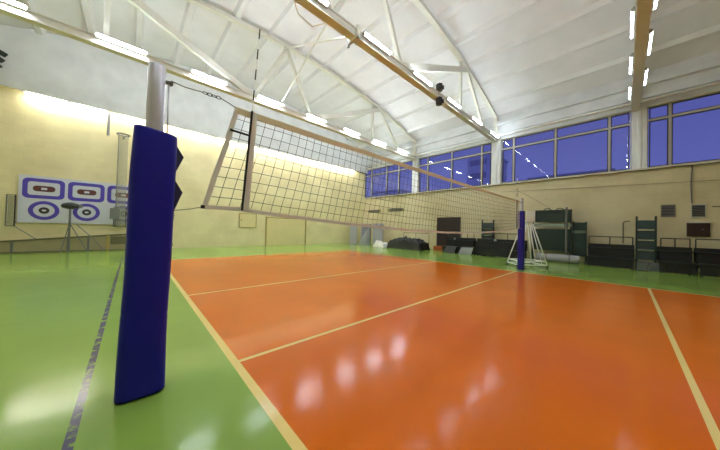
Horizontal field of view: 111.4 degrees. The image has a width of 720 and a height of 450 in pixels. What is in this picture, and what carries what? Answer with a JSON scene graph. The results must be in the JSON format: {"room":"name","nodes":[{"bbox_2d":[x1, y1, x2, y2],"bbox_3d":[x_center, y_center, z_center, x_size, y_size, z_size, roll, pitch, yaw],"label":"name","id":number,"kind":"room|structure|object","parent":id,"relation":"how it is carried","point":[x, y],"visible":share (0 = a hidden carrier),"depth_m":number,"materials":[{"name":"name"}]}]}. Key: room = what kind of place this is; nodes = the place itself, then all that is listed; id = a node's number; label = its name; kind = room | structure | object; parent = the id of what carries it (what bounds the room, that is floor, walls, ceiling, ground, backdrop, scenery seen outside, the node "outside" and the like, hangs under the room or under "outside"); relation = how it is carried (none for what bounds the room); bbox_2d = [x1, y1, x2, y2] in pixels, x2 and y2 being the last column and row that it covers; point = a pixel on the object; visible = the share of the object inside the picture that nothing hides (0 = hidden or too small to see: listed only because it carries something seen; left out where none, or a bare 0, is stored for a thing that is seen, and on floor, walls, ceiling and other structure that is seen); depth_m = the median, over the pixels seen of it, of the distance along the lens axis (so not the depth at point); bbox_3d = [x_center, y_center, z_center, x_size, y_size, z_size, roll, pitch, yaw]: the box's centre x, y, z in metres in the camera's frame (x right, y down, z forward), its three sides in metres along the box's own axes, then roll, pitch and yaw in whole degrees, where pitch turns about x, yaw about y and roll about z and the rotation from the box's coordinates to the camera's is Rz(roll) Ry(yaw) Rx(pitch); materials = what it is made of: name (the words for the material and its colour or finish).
{"room":"indoor volleyball gym","nodes":[
{"label":"indoor volleyball gym","id":0,"kind":"room"},
{"bbox_2d":[0,85,364,247],"bbox_3d":[-7.654,-3.990,16.201,22.220,10.770,0.300,2,-1,-43],"label":"wall","id":1,"kind":"structure","parent":0,"point":[40,136],"depth_m":13.87,"materials":[{"name":"beige paint"}]},
{"bbox_2d":[5,194,35,238],"bbox_3d":[-13.819,-0.289,10.106,0.907,1.876,0.245,2,-1,-37],"label":"metal frame","id":2,"kind":"object","parent":1,"relation":"attached to","point":[6,221],"visible":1,"depth_m":9.89,"materials":[{"name":"grey metal"}]},
{"bbox_2d":[17,174,127,224],"bbox_3d":[-12.630,-1.042,11.288,3.665,1.980,0.066,2,-1,-43],"label":"board","id":3,"kind":"object","parent":1,"relation":"attached to","point":[40,198],"visible":0.88,"depth_m":10.89,"materials":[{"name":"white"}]},
{"bbox_2d":[113,206,126,226],"bbox_3d":[-11.485,-0.070,12.201,1.112,1.625,0.140,2,-1,-38],"label":"metal frame","id":4,"kind":"object","parent":3,"relation":"attached to","point":[114,206],"visible":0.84,"depth_m":12.09,"materials":[{"name":"grey metal"}]},
{"bbox_2d":[115,132,130,225],"bbox_3d":[-11.498,-2.137,11.864,0.500,4.426,0.810,2,-1,-43],"label":"tube","id":5,"kind":"object","parent":1,"relation":"attached to","point":[117,133],"visible":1,"depth_m":11.71,"materials":[{"name":"grey metal"}]},
{"bbox_2d":[110,208,120,218],"bbox_3d":[-11.334,-0.527,11.380,0.340,0.500,0.240,2,-1,-43],"label":"control box","id":6,"kind":"object","parent":5,"relation":"attached to","point":[114,212],"visible":1,"depth_m":11.30,"materials":[{"name":"grey metal"}]},
{"bbox_2d":[239,213,256,227],"bbox_3d":[-7.394,-0.286,16.213,1.100,0.940,0.075,2,-1,-43],"label":"hatch","id":7,"kind":"object","parent":1,"relation":"attached to","point":[246,220],"visible":1,"depth_m":16.19,"materials":[{"name":"beige paint"}]},
{"bbox_2d":[265,217,305,245],"bbox_3d":[-5.390,0.472,18.109,3.190,2.030,0.070,2,-1,-43],"label":"door","id":8,"kind":"structure","parent":1,"relation":"in","point":[278,231],"depth_m":17.98,"materials":[{"name":"beige paint"}]},
{"bbox_2d":[0,243,719,449],"bbox_3d":[0.467,1.461,7.283,22.120,0.001,24.480,2,-1,-43],"label":"floor","id":9,"kind":"structure","parent":0,"point":[348,346],"depth_m":2.61,"materials":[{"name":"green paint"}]},
{"bbox_2d":[0,234,125,253],"bbox_3d":[-12.974,0.747,10.605,4.906,0.843,0.140,2,-1,-43],"label":"barrier","id":10,"kind":"object","parent":9,"relation":"on","point":[109,242],"visible":0.73,"depth_m":10.67,"materials":[{"name":"yellow"}]},
{"bbox_2d":[60,202,87,252],"bbox_3d":[-12.245,0.108,10.483,0.772,2.126,0.555,2,-1,-15],"label":"tripod stand","id":11,"kind":"object","parent":9,"relation":"on","point":[68,205],"visible":1,"depth_m":10.44,"materials":[{"name":"black metal"}]},
{"bbox_2d":[77,225,102,249],"bbox_3d":[-12.107,0.577,11.040,0.878,1.180,0.040,2,-1,-43],"label":"brace","id":12,"kind":"object","parent":9,"relation":"on","point":[77,225],"visible":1,"depth_m":11.05,"materials":[{"name":"grey metal"}]},
{"bbox_2d":[114,61,183,403],"bbox_3d":[-1.674,0.008,1.985,0.369,2.620,0.245,2,-1,-43],"label":"net post","id":13,"kind":"object","parent":9,"relation":"on","point":[154,193],"visible":1,"depth_m":1.88,"materials":[{"name":"blue fabric"}]},
{"bbox_2d":[171,81,521,233],"bbox_3d":[2.147,-0.428,5.465,10.145,1.246,0.076,2,-1,-43],"label":"net","id":14,"kind":"object","parent":13,"relation":"attached to","point":[237,111],"visible":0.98,"depth_m":2.94,"materials":[{"name":"black fabric"}]},
{"bbox_2d":[241,29,260,210],"bbox_3d":[-1.088,-1.069,2.453,0.132,1.861,0.022,2,-1,-43],"label":"antenna","id":15,"kind":"object","parent":14,"relation":"attached to","point":[251,116],"visible":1,"depth_m":2.44,"materials":[{"name":"black"}]},
{"bbox_2d":[349,226,356,243],"bbox_3d":[-0.563,0.753,21.205,0.640,1.820,0.220,2,-1,-4],"label":"mat","id":16,"kind":"object","parent":9,"relation":"on","point":[353,229],"visible":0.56,"depth_m":21.09,"materials":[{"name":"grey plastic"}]},
{"bbox_2d":[358,230,366,244],"bbox_3d":[0.221,1.025,20.725,0.788,1.300,0.028,1,-1,14],"label":"mat","id":17,"kind":"object","parent":9,"relation":"on","point":[363,241],"visible":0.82,"depth_m":20.67,"materials":[{"name":"grey fabric"}]},
{"bbox_2d":[361,224,370,244],"bbox_3d":[0.499,0.791,21.265,0.820,1.800,0.748,1,-1,11],"label":"mat","id":18,"kind":"object","parent":9,"relation":"on","point":[363,229],"visible":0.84,"depth_m":21.09,"materials":[{"name":"grey fabric"}]},
{"bbox_2d":[372,223,383,244],"bbox_3d":[1.496,0.793,20.455,0.860,1.820,0.340,1,-1,12],"label":"mat","id":19,"kind":"object","parent":9,"relation":"on","point":[377,233],"visible":0.69,"depth_m":20.30,"materials":[{"name":"grey plastic"}]},
{"bbox_2d":[373,240,387,247],"bbox_3d":[1.633,1.406,18.880,0.823,0.552,1.116,2,-1,-43],"label":"sheet","id":20,"kind":"object","parent":9,"relation":"on","point":[378,243],"visible":0.94,"depth_m":18.61,"materials":[{"name":"white fabric"}]},
{"bbox_2d":[387,232,429,250],"bbox_3d":[3.477,1.129,17.657,1.561,1.160,2.938,2,-1,-43],"label":"pile","id":21,"kind":"object","parent":9,"relation":"on","point":[403,242],"visible":0.98,"depth_m":16.94,"materials":[{"name":"black fabric"}]},
{"bbox_2d":[433,246,441,250],"bbox_3d":[5.529,1.598,16.809,0.560,0.300,0.900,2,-1,-43],"label":"box","id":22,"kind":"object","parent":9,"relation":"on","point":[438,248],"visible":0.45,"depth_m":16.68,"materials":[{"name":"orange wood"}]},
{"bbox_2d":[444,246,456,252],"bbox_3d":[5.526,1.500,15.086,0.142,0.440,0.794,2,-1,-43],"label":"mat","id":23,"kind":"object","parent":9,"relation":"on","point":[449,249],"visible":1,"depth_m":15.05,"materials":[{"name":"grey"}]},
{"bbox_2d":[441,234,475,252],"bbox_3d":[6.152,1.095,15.344,1.050,1.290,1.730,2,-1,-43],"label":"bench","id":24,"kind":"object","parent":9,"relation":"on","point":[467,242],"visible":0.78,"depth_m":15.40,"materials":[{"name":"paint"}]},
{"bbox_2d":[458,247,472,254],"bbox_3d":[6.184,1.515,14.374,0.138,0.420,0.844,2,-1,-43],"label":"mat","id":25,"kind":"object","parent":9,"relation":"on","point":[467,251],"visible":0.92,"depth_m":14.34,"materials":[{"name":"grey"}]},
{"bbox_2d":[481,220,494,238],"bbox_3d":[7.760,0.738,14.836,0.534,2.070,0.680,2,-1,-43],"label":"stand","id":26,"kind":"object","parent":9,"relation":"on","point":[489,224],"visible":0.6,"depth_m":14.70,"materials":[{"name":"green paint"}]},
{"bbox_2d":[470,233,527,257],"bbox_3d":[7.672,1.107,13.706,1.050,1.290,2.600,2,-1,-43],"label":"bench","id":27,"kind":"object","parent":9,"relation":"on","point":[488,247],"visible":0.69,"depth_m":13.68,"materials":[{"name":"paint"}]},
{"bbox_2d":[517,198,524,269],"bbox_3d":[5.896,0.329,8.984,0.216,2.600,0.217,2,-1,-43],"label":"net post","id":28,"kind":"object","parent":9,"relation":"on","point":[521,232],"visible":0.97,"depth_m":8.91,"materials":[{"name":"blue fabric"}]},
{"bbox_2d":[506,210,548,267],"bbox_3d":[6.723,0.546,9.961,1.260,2.240,0.868,1,-1,0],"label":"stand","id":29,"kind":"object","parent":9,"relation":"on","point":[530,215],"visible":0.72,"depth_m":9.78,"materials":[{"name":"white paint"}]},
{"bbox_2d":[532,208,571,258],"bbox_3d":[9.709,0.465,12.495,0.750,2.639,1.620,2,-1,-43],"label":"rack","id":30,"kind":"object","parent":9,"relation":"on","point":[550,239],"visible":0.79,"depth_m":12.40,"materials":[{"name":"metal"}]},
{"bbox_2d":[536,253,579,263],"bbox_3d":[9.351,1.572,11.663,0.401,0.401,1.585,2,-1,-43],"label":"rolled mat","id":31,"kind":"object","parent":9,"relation":"on","point":[573,259],"visible":0.95,"depth_m":11.48,"materials":[{"name":"grey plastic"}]},
{"bbox_2d":[565,207,567,254],"bbox_3d":[9.803,0.459,11.681,0.220,2.630,0.220,2,-1,-43],"label":"post","id":32,"kind":"object","parent":9,"relation":"on","point":[566,208],"visible":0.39,"depth_m":11.65,"materials":[{"name":"grey metal"}]},
{"bbox_2d":[572,222,586,263],"bbox_3d":[10.479,0.817,11.738,0.750,1.950,0.520,2,-1,-43],"label":"rack","id":33,"kind":"object","parent":9,"relation":"on","point":[579,230],"visible":0.84,"depth_m":11.69,"materials":[{"name":"green metal"}]},
{"bbox_2d":[586,236,634,269],"bbox_3d":[10.654,1.131,10.491,1.050,1.290,1.430,2,-1,-43],"label":"bench","id":34,"kind":"object","parent":9,"relation":"on","point":[609,255],"visible":1,"depth_m":10.43,"materials":[{"name":"paint"}]},
{"bbox_2d":[636,261,647,270],"bbox_3d":[10.998,1.601,9.593,0.300,0.340,0.280,2,-1,-43],"label":"block","id":35,"kind":"object","parent":9,"relation":"on","point":[640,265],"visible":0.99,"depth_m":9.50,"materials":[{"name":"grey"}]},
{"bbox_2d":[635,216,656,268],"bbox_3d":[11.584,0.722,9.966,0.534,2.140,0.560,2,-1,-43],"label":"stand","id":36,"kind":"object","parent":9,"relation":"on","point":[645,224],"visible":0.95,"depth_m":9.83,"materials":[{"name":"green paint"}]},
{"bbox_2d":[648,262,659,271],"bbox_3d":[11.202,1.602,9.373,0.300,0.340,0.280,2,-1,-43],"label":"block","id":37,"kind":"object","parent":9,"relation":"on","point":[652,266],"visible":0.99,"depth_m":9.28,"materials":[{"name":"grey"}]},
{"bbox_2d":[657,238,697,275],"bbox_3d":[11.837,1.141,9.216,1.050,1.290,0.850,2,-1,-43],"label":"bench","id":38,"kind":"object","parent":9,"relation":"on","point":[668,258],"visible":0.99,"depth_m":9.16,"materials":[{"name":"paint"}]},
{"bbox_2d":[693,239,719,276],"bbox_3d":[12.681,1.148,8.307,1.050,1.290,1.570,2,-1,-43],"label":"bench","id":39,"kind":"object","parent":9,"relation":"on","point":[709,257],"visible":0.86,"depth_m":8.75,"materials":[{"name":"paint"}]},
{"bbox_2d":[0,0,719,151],"bbox_3d":[0.714,-8.238,7.372,21.820,2.595,24.180,2,-1,-43],"label":"ceiling","id":40,"kind":"structure","parent":0,"point":[521,54],"depth_m":10.97,"materials":[{"name":"white paint"}]},
{"bbox_2d":[0,0,416,159],"bbox_3d":[-3.535,-7.018,11.896,21.580,3.295,0.240,2,-1,-43],"label":"roof truss","id":41,"kind":"object","parent":40,"relation":"attached to","point":[242,92],"visible":0.95,"depth_m":9.82,"materials":[{"name":"white metal"}]},
{"bbox_2d":[0,0,29,11],"bbox_3d":[-9.399,-5.874,6.237,1.220,0.119,0.116,2,-1,-43],"label":"lamp","id":42,"kind":"object","parent":41,"relation":"attached to","point":[12,2],"visible":1,"depth_m":6.51,"materials":[{"name":"white plastic"}]},
{"bbox_2d":[3,0,26,8],"bbox_3d":[-9.379,-5.861,6.215,1.160,0.076,0.050,2,13,-43],"label":"diffuser","id":43,"kind":"object","parent":42,"relation":"attached to","point":[12,2],"depth_m":6.49,"materials":[{"name":"white plastic"}]},
{"bbox_2d":[95,32,147,55],"bbox_3d":[-7.618,-5.801,7.889,1.220,0.119,0.116,2,-1,-43],"label":"lamp","id":44,"kind":"object","parent":41,"relation":"attached to","point":[98,35],"visible":1,"depth_m":7.85,"materials":[{"name":"white plastic"}]},
{"bbox_2d":[190,69,226,85],"bbox_3d":[-5.838,-5.728,9.541,1.220,0.119,0.116,2,-1,-43],"label":"lamp","id":45,"kind":"object","parent":41,"relation":"attached to","point":[192,70],"visible":1,"depth_m":9.50,"materials":[{"name":"white plastic"}]},
{"bbox_2d":[257,94,283,106],"bbox_3d":[-4.058,-5.654,11.193,1.220,0.119,0.116,2,-1,-43],"label":"lamp","id":46,"kind":"object","parent":41,"relation":"attached to","point":[258,96],"visible":1,"depth_m":11.14,"materials":[{"name":"white plastic"}]},
{"bbox_2d":[278,24,326,107],"bbox_3d":[-1.777,-6.963,9.544,0.070,3.061,5.637,2,-1,-45],"label":"tube","id":47,"kind":"object","parent":41,"relation":"attached to","point":[325,25],"visible":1,"depth_m":10.07,"materials":[{"name":"white paint"}]},
{"bbox_2d":[306,113,326,122],"bbox_3d":[-2.277,-5.582,12.846,1.220,0.119,0.116,2,-1,-43],"label":"lamp","id":48,"kind":"object","parent":41,"relation":"attached to","point":[308,115],"visible":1,"depth_m":12.79,"materials":[{"name":"white plastic"}]},
{"bbox_2d":[343,128,359,135],"bbox_3d":[-0.497,-5.508,14.498,1.220,0.119,0.116,2,-1,-43],"label":"lamp","id":49,"kind":"object","parent":41,"relation":"attached to","point":[345,129],"visible":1,"depth_m":14.45,"materials":[{"name":"white plastic"}]},
{"bbox_2d":[294,0,498,142],"bbox_3d":[0.423,-6.986,7.630,21.580,3.295,0.240,2,-1,-43],"label":"roof truss","id":50,"kind":"object","parent":40,"relation":"attached to","point":[330,16],"visible":0.98,"depth_m":9.22,"materials":[{"name":"white metal"}]},
{"bbox_2d":[294,1,325,26],"bbox_3d":[-1.299,-5.326,6.270,0.970,0.371,0.097,2,-1,-43],"label":"loose cable","id":51,"kind":"object","parent":50,"relation":"hanging from","point":[294,1],"visible":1,"depth_m":6.26,"materials":[{"name":"white plastic"}]},
{"bbox_2d":[284,36,345,48],"bbox_3d":[-1.919,-6.969,9.440,0.070,2.962,5.659,2,-1,-37],"label":"tube","id":52,"kind":"object","parent":50,"relation":"attached to","point":[342,37],"visible":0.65,"depth_m":8.80,"materials":[{"name":"white paint"}]},
{"bbox_2d":[316,0,329,8],"bbox_3d":[-1.249,-5.610,5.856,1.220,0.112,0.104,2,-1,-43],"label":"lamp","id":53,"kind":"object","parent":50,"relation":"attached to","point":[324,3],"visible":1,"depth_m":6.17,"materials":[{"name":"white plastic"}]},
{"bbox_2d":[347,24,359,47],"bbox_3d":[-0.201,-5.452,7.117,0.100,0.420,0.480,2,-1,-43],"label":"clamp","id":54,"kind":"object","parent":50,"relation":"attached to","point":[349,42],"visible":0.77,"depth_m":7.00,"materials":[{"name":"metal"}]},
{"bbox_2d":[363,31,391,55],"bbox_3d":[0.554,-5.536,7.528,1.220,0.112,0.104,2,-1,-43],"label":"lamp","id":55,"kind":"object","parent":50,"relation":"attached to","point":[367,36],"visible":1,"depth_m":7.47,"materials":[{"name":"white plastic"}]},
{"bbox_2d":[412,70,432,87],"bbox_3d":[2.356,-5.462,9.201,1.220,0.112,0.104,2,-1,-43],"label":"lamp","id":56,"kind":"object","parent":50,"relation":"attached to","point":[414,72],"visible":1,"depth_m":9.13,"materials":[{"name":"white plastic"}]},
{"bbox_2d":[415,71,431,85],"bbox_3d":[2.374,-5.464,9.181,1.160,0.076,0.050,2,-4,-43],"label":"diffuser","id":57,"kind":"object","parent":56,"relation":"attached to","point":[417,75],"depth_m":9.17,"materials":[{"name":"white plastic"}]},
{"bbox_2d":[436,82,443,91],"bbox_3d":[3.300,-5.597,10.137,0.320,0.450,0.300,1,-1,18],"label":"spotlight","id":58,"kind":"object","parent":50,"relation":"attached to","point":[439,86],"visible":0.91,"depth_m":10.04,"materials":[{"name":"black metal"}]},
{"bbox_2d":[436,96,443,105],"bbox_3d":[3.288,-5.122,10.129,0.320,0.360,0.300,1,-1,18],"label":"spotlight","id":59,"kind":"object","parent":50,"relation":"hanging from","point":[439,100],"visible":0.98,"depth_m":10.03,"materials":[{"name":"black metal"}]},
{"bbox_2d":[446,97,460,109],"bbox_3d":[4.158,-5.388,10.874,1.220,0.112,0.104,2,-1,-43],"label":"lamp","id":60,"kind":"object","parent":50,"relation":"attached to","point":[447,98],"visible":1,"depth_m":10.80,"materials":[{"name":"white plastic"}]},
{"bbox_2d":[471,116,481,125],"bbox_3d":[5.961,-5.314,12.546,1.220,0.112,0.104,2,-1,-43],"label":"lamp","id":61,"kind":"object","parent":50,"relation":"attached to","point":[472,117],"visible":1,"depth_m":12.49,"materials":[{"name":"white plastic"}]},
{"bbox_2d":[631,0,652,112],"bbox_3d":[4.252,-6.955,3.503,21.580,3.295,0.240,2,-1,-43],"label":"beam","id":62,"kind":"structure","parent":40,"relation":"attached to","point":[644,7],"depth_m":7.20,"materials":[{"name":"brown paint"}]},
{"bbox_2d":[366,81,719,167],"bbox_3d":[8.565,-5.346,14.418,0.110,0.125,23.400,2,-1,-43],"label":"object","id":63,"kind":"object","parent":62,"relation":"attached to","point":[718,82],"visible":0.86,"depth_m":11.87,"materials":[{"name":"white paint"}]},
{"bbox_2d":[628,84,632,99],"bbox_3d":[10.652,-5.220,9.678,1.300,0.129,0.114,2,-1,-43],"label":"lamp","id":64,"kind":"object","parent":62,"relation":"attached to","point":[630,85],"visible":0.96,"depth_m":9.57,"materials":[{"name":"white plastic"}]},
{"bbox_2d":[629,53,633,75],"bbox_3d":[8.967,-5.289,8.114,1.300,0.129,0.114,2,-1,-43],"label":"lamp","id":65,"kind":"object","parent":62,"relation":"attached to","point":[631,69],"visible":0.97,"depth_m":8.04,"materials":[{"name":"white plastic"}]},
{"bbox_2d":[629,58,631,73],"bbox_3d":[8.949,-5.278,8.133,1.240,0.044,0.040,2,-16,-43],"label":"diffuser","id":66,"kind":"object","parent":65,"relation":"attached to","point":[630,69],"depth_m":8.21,"materials":[{"name":"white plastic"}]},
{"bbox_2d":[630,5,636,39],"bbox_3d":[7.282,-5.358,6.550,1.300,0.129,0.114,2,-1,-43],"label":"lamp","id":67,"kind":"object","parent":62,"relation":"attached to","point":[634,9],"visible":0.97,"depth_m":6.45,"materials":[{"name":"white plastic"}]},
{"bbox_2d":[630,12,633,37],"bbox_3d":[7.264,-5.347,6.570,1.240,0.044,0.040,2,-16,-43],"label":"diffuser","id":68,"kind":"object","parent":67,"relation":"attached to","point":[632,13],"depth_m":6.57,"materials":[{"name":"white plastic"}]},
{"bbox_2d":[642,67,647,86],"bbox_3d":[10.107,-5.250,8.722,1.300,0.129,0.114,2,-1,-43],"label":"lamp","id":69,"kind":"object","parent":62,"relation":"attached to","point":[646,68],"visible":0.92,"depth_m":8.64,"materials":[{"name":"white plastic"}]},
{"bbox_2d":[646,28,653,56],"bbox_3d":[8.459,-5.317,7.192,1.300,0.129,0.114,2,-1,-43],"label":"lamp","id":70,"kind":"object","parent":62,"relation":"attached to","point":[650,35],"visible":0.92,"depth_m":7.09,"materials":[{"name":"white plastic"}]},
{"bbox_2d":[648,33,652,53],"bbox_3d":[8.477,-5.306,7.173,1.240,0.044,0.040,2,13,-43],"label":"diffuser","id":71,"kind":"object","parent":70,"relation":"attached to","point":[650,35],"depth_m":7.09,"materials":[{"name":"white plastic"}]},
{"bbox_2d":[651,0,656,11],"bbox_3d":[6.810,-5.385,5.663,1.300,0.129,0.114,2,-1,-43],"label":"lamp","id":72,"kind":"object","parent":62,"relation":"attached to","point":[654,2],"visible":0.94,"depth_m":5.97,"materials":[{"name":"white plastic"}]},
{"bbox_2d":[363,163,719,271],"bbox_3d":[8.567,-0.339,14.717,0.350,4.260,24.580,2,-1,-43],"label":"wall","id":73,"kind":"structure","parent":0,"point":[604,210],"depth_m":11.75,"materials":[{"name":"beige paint"}]},
{"bbox_2d":[368,210,380,212],"bbox_3d":[1.298,-1.242,22.303,0.040,0.260,1.500,2,-1,-43],"label":"air vent","id":74,"kind":"object","parent":73,"relation":"in","point":[371,211],"visible":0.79,"depth_m":22.27,"materials":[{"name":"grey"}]},
{"bbox_2d":[364,160,411,197],"bbox_3d":[2.359,-3.840,21.480,0.120,2.640,5.480,2,-1,-43],"label":"window","id":75,"kind":"structure","parent":73,"relation":"in","point":[371,170],"depth_m":21.44,"materials":[{"name":"grey"}]},
{"bbox_2d":[388,208,402,211],"bbox_3d":[2.965,-1.259,20.507,0.040,0.280,1.600,2,-1,-43],"label":"air vent","id":76,"kind":"object","parent":73,"relation":"in","point":[390,209],"visible":0.89,"depth_m":20.56,"materials":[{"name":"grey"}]},
{"bbox_2d":[412,159,418,192],"bbox_3d":[4.392,-3.823,19.274,0.380,2.640,0.520,2,-1,-43],"label":"pillar","id":77,"kind":"structure","parent":73,"relation":"on","point":[415,163],"depth_m":19.12,"materials":[{"name":"white paint"}]},
{"bbox_2d":[436,217,460,245],"bbox_3d":[6.106,0.616,17.024,0.102,2.300,1.720,2,-1,-43],"label":"door","id":78,"kind":"structure","parent":73,"relation":"in","point":[441,237],"depth_m":17.11,"materials":[{"name":"brown wood"}]},
{"bbox_2d":[418,142,491,191],"bbox_3d":[6.378,-3.807,17.148,0.120,2.640,5.300,2,-1,-43],"label":"window","id":79,"kind":"structure","parent":73,"relation":"in","point":[482,153],"depth_m":17.00,"materials":[{"name":"grey metal"}]},
{"bbox_2d":[491,140,501,183],"bbox_3d":[8.350,-3.791,15.008,0.380,2.640,0.520,2,-1,-43],"label":"pillar","id":80,"kind":"structure","parent":73,"relation":"on","point":[496,147],"depth_m":14.86,"materials":[{"name":"white paint"}]},
{"bbox_2d":[363,160,719,198],"bbox_3d":[8.478,-2.429,14.618,0.140,0.090,23.980,2,-1,-43],"label":"trim","id":81,"kind":"structure","parent":73,"relation":"attached to","point":[704,162],"depth_m":11.79,"materials":[{"name":"paint"}]},
{"bbox_2d":[366,50,719,169],"bbox_3d":[8.630,-5.910,14.733,0.570,1.600,23.980,2,-1,-43],"label":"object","id":82,"kind":"structure","parent":73,"relation":"attached to","point":[704,69],"depth_m":12.05,"materials":[{"name":"white paint"}]},
{"bbox_2d":[370,162,718,198],"bbox_3d":[7.315,-2.393,15.737,0.028,0.070,20.002,2,-1,-43],"label":"cable","id":83,"kind":"object","parent":73,"relation":"attached to","point":[714,162],"visible":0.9,"depth_m":11.95,"materials":[{"name":"black metal"}]},
{"bbox_2d":[501,111,631,182],"bbox_3d":[10.323,-3.775,12.896,0.120,2.640,5.260,2,-1,-43],"label":"window","id":84,"kind":"structure","parent":73,"relation":"in","point":[609,128],"depth_m":12.51,"materials":[{"name":"grey"}]},
{"bbox_2d":[509,180,711,191],"bbox_3d":[11.176,-1.817,11.683,0.014,0.265,8.001,2,-1,-43],"label":"wire","id":85,"kind":"object","parent":73,"relation":"attached to","point":[705,180],"visible":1,"depth_m":11.02,"materials":[{"name":"black metal"}]},
{"bbox_2d":[622,221,629,242],"bbox_3d":[11.747,0.311,10.851,0.050,0.998,0.234,2,-1,-21],"label":"pole","id":86,"kind":"object","parent":73,"relation":"attached to","point":[624,221],"visible":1,"depth_m":10.93,"materials":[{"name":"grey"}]},
{"bbox_2d":[631,107,646,168],"bbox_3d":[12.261,-3.760,10.792,0.380,2.640,0.440,2,-1,-43],"label":"pillar","id":87,"kind":"structure","parent":73,"relation":"on","point":[639,118],"depth_m":10.66,"materials":[{"name":"white paint"}]},
{"bbox_2d":[661,204,675,216],"bbox_3d":[12.621,-0.581,10.073,0.040,0.500,0.380,2,-1,-43],"label":"air vent","id":88,"kind":"object","parent":73,"relation":"in","point":[666,210],"visible":1,"depth_m":10.06,"materials":[{"name":"grey metal"}]},
{"bbox_2d":[647,91,719,167],"bbox_3d":[14.523,-3.741,8.369,0.120,2.640,6.210,2,-1,-43],"label":"window","id":89,"kind":"structure","parent":73,"relation":"in","point":[670,115],"depth_m":10.13,"materials":[{"name":"grey"}]},
{"bbox_2d":[690,166,692,202],"bbox_3d":[13.031,-1.597,9.661,0.035,1.482,0.070,2,-1,-43],"label":"conduit","id":90,"kind":"object","parent":73,"relation":"attached to","point":[691,166],"visible":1,"depth_m":9.65,"materials":[{"name":"grey metal"}]},
{"bbox_2d":[686,222,710,236],"bbox_3d":[13.073,0.157,9.502,0.130,0.570,0.560,2,-1,-43],"label":"scoreboard","id":91,"kind":"object","parent":73,"relation":"attached to","point":[702,229],"visible":1,"depth_m":9.48,"materials":[{"name":"black wood"}]},
{"bbox_2d":[691,204,706,217],"bbox_3d":[13.123,-0.546,9.530,0.040,0.540,0.360,2,-1,-43],"label":"air vent","id":92,"kind":"object","parent":73,"relation":"in","point":[697,210],"visible":1,"depth_m":9.52,"materials":[{"name":"beige metal"}]},
{"label":"outside","id":93,"kind":"structure","parent":0,"visible":0},
{"bbox_2d":[466,151,508,185],"bbox_3d":[32.635,-3.944,63.222,12.600,26.300,6.000,2,-1,-43],"label":"building","id":94,"kind":"structure","parent":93,"point":[473,163],"depth_m":59.64,"materials":[{"name":"concrete"}]},
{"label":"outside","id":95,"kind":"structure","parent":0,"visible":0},
{"bbox_2d":[527,168,615,179],"bbox_3d":[47.730,-0.578,55.631,12.600,20.100,14.100,2,-1,-43],"label":"building","id":96,"kind":"structure","parent":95,"point":[601,170],"depth_m":50.85,"materials":[{"name":"concrete"}]},
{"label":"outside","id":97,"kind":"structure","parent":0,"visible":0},
{"bbox_2d":[372,189,410,196],"bbox_3d":[12.218,-0.961,85.090,12.600,20.000,11.600,2,-1,-43],"label":"building","id":98,"kind":"structure","parent":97,"point":[374,194],"depth_m":80.43,"materials":[{"name":"concrete"}]},
{"bbox_3d":[-7.447,-3.467,-0.164,0.300,9.200,24.580,2,-1,-43],"label":"wall","id":99,"kind":"structure","parent":0,"visible":0},
{"bbox_2d":[0,50,7,67],"bbox_3d":[-14.015,-6.509,9.243,0.886,1.150,0.220,2,-1,-43],"label":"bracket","id":100,"kind":"object","parent":99,"relation":"attached to","point":[2,53],"visible":1,"depth_m":9.45,"materials":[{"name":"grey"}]},
{"bbox_2d":[24,91,67,103],"bbox_3d":[-13.373,-5.449,10.501,1.160,0.125,0.142,2,-1,-43],"label":"wall lamp","id":101,"kind":"object","parent":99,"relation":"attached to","point":[25,92],"visible":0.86,"depth_m":10.45,"materials":[{"name":"white plastic"}]},
{"bbox_2d":[70,102,110,135],"bbox_3d":[-12.441,-4.890,11.369,1.260,1.165,0.142,2,-1,-43],"label":"wall lamp","id":102,"kind":"object","parent":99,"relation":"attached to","point":[71,103],"depth_m":11.68,"materials":[{"name":"white"}]},
{"bbox_2d":[0,24,367,173],"bbox_3d":[-7.209,-7.000,15.854,21.620,3.640,0.120,2,-1,-43],"label":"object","id":103,"kind":"structure","parent":99,"relation":"attached to","point":[55,66],"depth_m":11.98,"materials":[{"name":"white paint"}]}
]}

